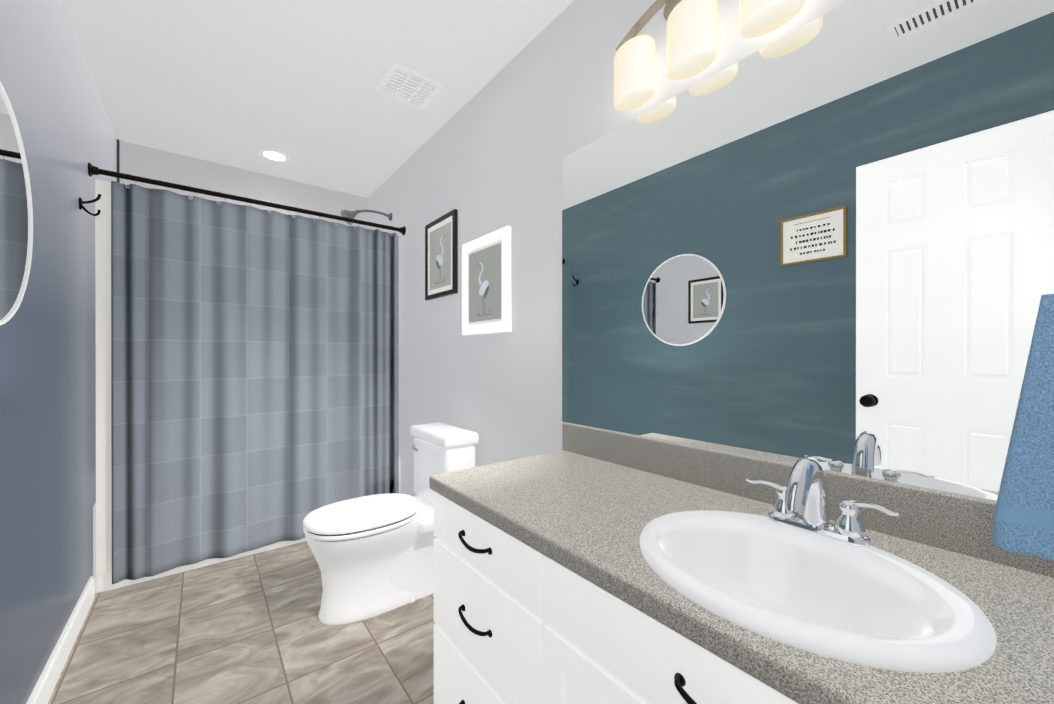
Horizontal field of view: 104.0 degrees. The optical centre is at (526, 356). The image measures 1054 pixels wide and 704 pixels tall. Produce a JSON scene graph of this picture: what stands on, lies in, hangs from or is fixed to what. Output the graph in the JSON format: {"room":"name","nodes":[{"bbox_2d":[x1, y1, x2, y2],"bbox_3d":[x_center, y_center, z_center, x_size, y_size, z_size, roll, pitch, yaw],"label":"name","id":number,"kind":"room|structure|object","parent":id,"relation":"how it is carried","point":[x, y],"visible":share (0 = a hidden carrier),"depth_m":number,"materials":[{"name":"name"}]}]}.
{"room":"bathroom","nodes":[
{"label":"bathroom","id":0,"kind":"room"},
{"bbox_2d":[0,0,116,703],"bbox_3d":[-1.315,-0.099,0.928,0.100,2.440,4.150,0,0,-38],"label":"wall","id":1,"kind":"structure","parent":0,"point":[47,415],"depth_m":1.39,"materials":[{"name":"paint"}]},
{"bbox_2d":[0,82,32,324],"bbox_3d":[-1.272,-0.379,0.968,0.014,0.620,0.620,0,0,-38],"label":"round mirror","id":2,"kind":"object","parent":1,"relation":"attached to","point":[16,227],"visible":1,"depth_m":1.09,"materials":[{"name":"clear glass"}]},
{"bbox_2d":[26,576,94,703],"bbox_3d":[-1.032,1.072,0.663,0.014,0.100,3.180,0,0,-38],"label":"baseboard","id":3,"kind":"structure","parent":1,"relation":"attached to","point":[43,689],"depth_m":1.45,"materials":[{"name":"white wood"}]},
{"bbox_2d":[79,194,100,215],"bbox_3d":[-1.859,-0.649,1.753,0.066,0.098,0.032,0,0,-38],"label":"robe hook","id":4,"kind":"object","parent":1,"relation":"attached to","point":[81,203],"visible":1,"depth_m":1.75,"materials":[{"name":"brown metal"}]},
{"bbox_2d":[88,163,405,583],"bbox_3d":[-1.419,0.089,2.342,1.486,1.950,0.071,0,0,-38],"label":"shower curtain","id":5,"kind":"object","parent":1,"relation":"attached to","point":[247,378],"visible":0.98,"depth_m":2.19,"materials":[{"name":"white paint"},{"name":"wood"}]},
{"bbox_2d":[48,541,435,703],"bbox_3d":[-0.691,1.151,1.423,1.690,0.060,4.150,0,0,-38],"label":"floor","id":6,"kind":"structure","parent":0,"point":[251,629],"depth_m":1.59,"materials":[{"name":"tile"}]},
{"bbox_2d":[93,457,399,592],"bbox_3d":[-1.682,0.904,2.677,1.484,0.430,0.747,0,0,-38],"label":"bathtub","id":7,"kind":"object","parent":6,"relation":"on","point":[103,582],"visible":0.15,"depth_m":2.07,"materials":[{"name":"white plastic"}]},
{"bbox_2d":[303,422,478,624],"bbox_3d":[-0.643,0.745,1.938,0.727,0.750,0.416,0,0,-38],"label":"toilet","id":8,"kind":"object","parent":6,"relation":"on","point":[373,555],"visible":0.88,"depth_m":1.82,"materials":[{"name":"white ceramic"}]},
{"bbox_2d":[429,423,1053,703],"bbox_3d":[0.400,0.652,0.765,0.586,0.938,1.558,0,0,-38],"label":"bathroom vanity","id":9,"kind":"object","parent":6,"relation":"on","point":[587,565],"visible":1,"depth_m":0.74,"materials":[{"name":"grey"}]},
{"bbox_2d":[639,510,996,672],"bbox_3d":[0.418,0.427,0.679,0.402,0.250,0.472,0,0,-38],"label":"sink","id":10,"kind":"object","parent":9,"relation":"in","point":[815,592],"depth_m":0.64,"materials":[{"name":"ceramic"}]},
{"bbox_2d":[746,456,900,547],"bbox_3d":[0.512,0.258,0.754,0.152,0.148,0.246,0,0,-38],"label":"faucet","id":11,"kind":"object","parent":9,"relation":"on","point":[806,492],"depth_m":0.75,"materials":[{"name":"silver metal"}]},
{"bbox_2d":[119,140,366,228],"bbox_3d":[-1.946,-0.102,3.010,1.490,2.440,0.100,0,0,-38],"label":"wall","id":12,"kind":"structure","parent":0,"point":[150,163],"depth_m":2.86,"materials":[{"name":"paint"}]},
{"bbox_2d":[117,139,119,182],"bbox_3d":[-2.491,-1.065,2.506,0.011,0.509,0.011,0,0,-38],"label":"trim","id":13,"kind":"structure","parent":12,"relation":"attached to","point":[118,158],"depth_m":2.50,"materials":[{"name":"grey metal"}]},
{"bbox_2d":[62,0,573,197],"bbox_3d":[-0.691,-1.349,1.419,1.690,0.060,4.150,0,0,-38],"label":"ceiling","id":14,"kind":"structure","parent":0,"point":[237,83],"depth_m":1.89,"materials":[{"name":"paint"}]},
{"bbox_2d":[258,148,289,161],"bbox_3d":[-1.652,-1.315,2.692,0.180,0.010,0.180,0,0,-38],"label":"recessed light","id":15,"kind":"object","parent":14,"relation":"in","point":[271,154],"visible":0.98,"depth_m":2.68,"materials":[{"name":"white"}]},
{"bbox_2d":[375,61,443,109],"bbox_3d":[-0.573,-1.310,2.003,0.250,0.016,0.250,0,0,-38],"label":"vent","id":16,"kind":"object","parent":14,"relation":"attached to","point":[407,85],"visible":0.98,"depth_m":1.99,"materials":[{"name":"white plastic"}]},
{"bbox_2d":[367,0,996,501],"bbox_3d":[-0.067,-0.100,1.914,0.100,2.440,4.150,0,0,-38],"label":"wall","id":17,"kind":"structure","parent":0,"point":[501,144],"depth_m":1.80,"materials":[{"name":"paint"}]},
{"bbox_2d":[341,209,391,224],"bbox_3d":[-1.125,-0.976,2.893,0.341,0.141,0.108,0,0,-38],"label":"shower head","id":18,"kind":"object","parent":17,"relation":"attached to","point":[349,214],"visible":0.85,"depth_m":2.84},
{"bbox_2d":[425,209,457,299],"bbox_3d":[-0.495,-0.566,2.353,0.022,0.450,0.370,0,0,-38],"label":"picture","id":19,"kind":"object","parent":17,"relation":"attached to","point":[441,256],"visible":1,"depth_m":2.32,"materials":[{"name":"black"}]},
{"bbox_2d":[430,221,450,289],"bbox_3d":[-0.498,-0.566,2.350,0.002,0.346,0.266,0,0,-38],"label":"print","id":20,"kind":"object","parent":19,"relation":"attached to","point":[440,235],"depth_m":2.34,"materials":[{"name":"grey paper"}]},
{"bbox_2d":[462,225,510,334],"bbox_3d":[-0.203,-0.345,1.984,0.022,0.470,0.410,0,0,-38],"label":"picture","id":21,"kind":"object","parent":17,"relation":"attached to","point":[486,283],"visible":1,"depth_m":1.96,"materials":[{"name":"white"}]},
{"bbox_2d":[469,243,500,322],"bbox_3d":[-0.207,-0.345,1.982,0.002,0.346,0.286,0,0,-38],"label":"print","id":22,"kind":"object","parent":21,"relation":"attached to","point":[484,260],"depth_m":1.97,"materials":[{"name":"grey paper"}]},
{"bbox_2d":[614,0,804,110],"bbox_3d":[0.443,-0.922,1.098,0.105,0.307,0.535,0,0,-38],"label":"sconce","id":23,"kind":"object","parent":17,"relation":"attached to","point":[692,38],"visible":1,"depth_m":1.08,"materials":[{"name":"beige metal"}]},
{"bbox_2d":[562,0,1053,500],"bbox_3d":[0.504,-0.252,1.102,0.005,1.003,1.188,0,0,-38],"label":"vanity mirror","id":24,"kind":"object","parent":17,"relation":"attached to","point":[826,240],"visible":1,"depth_m":0.89,"materials":[{"name":"clear glass"}]},
{"bbox_2d":[993,294,1053,560],"bbox_3d":[0.887,0.022,0.527,0.118,0.578,0.385,0,0,-38],"label":"towel","id":25,"kind":"object","parent":17,"relation":"attached to","point":[1023,519],"visible":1,"depth_m":0.64,"materials":[{"name":"blue fabric"}]}
]}

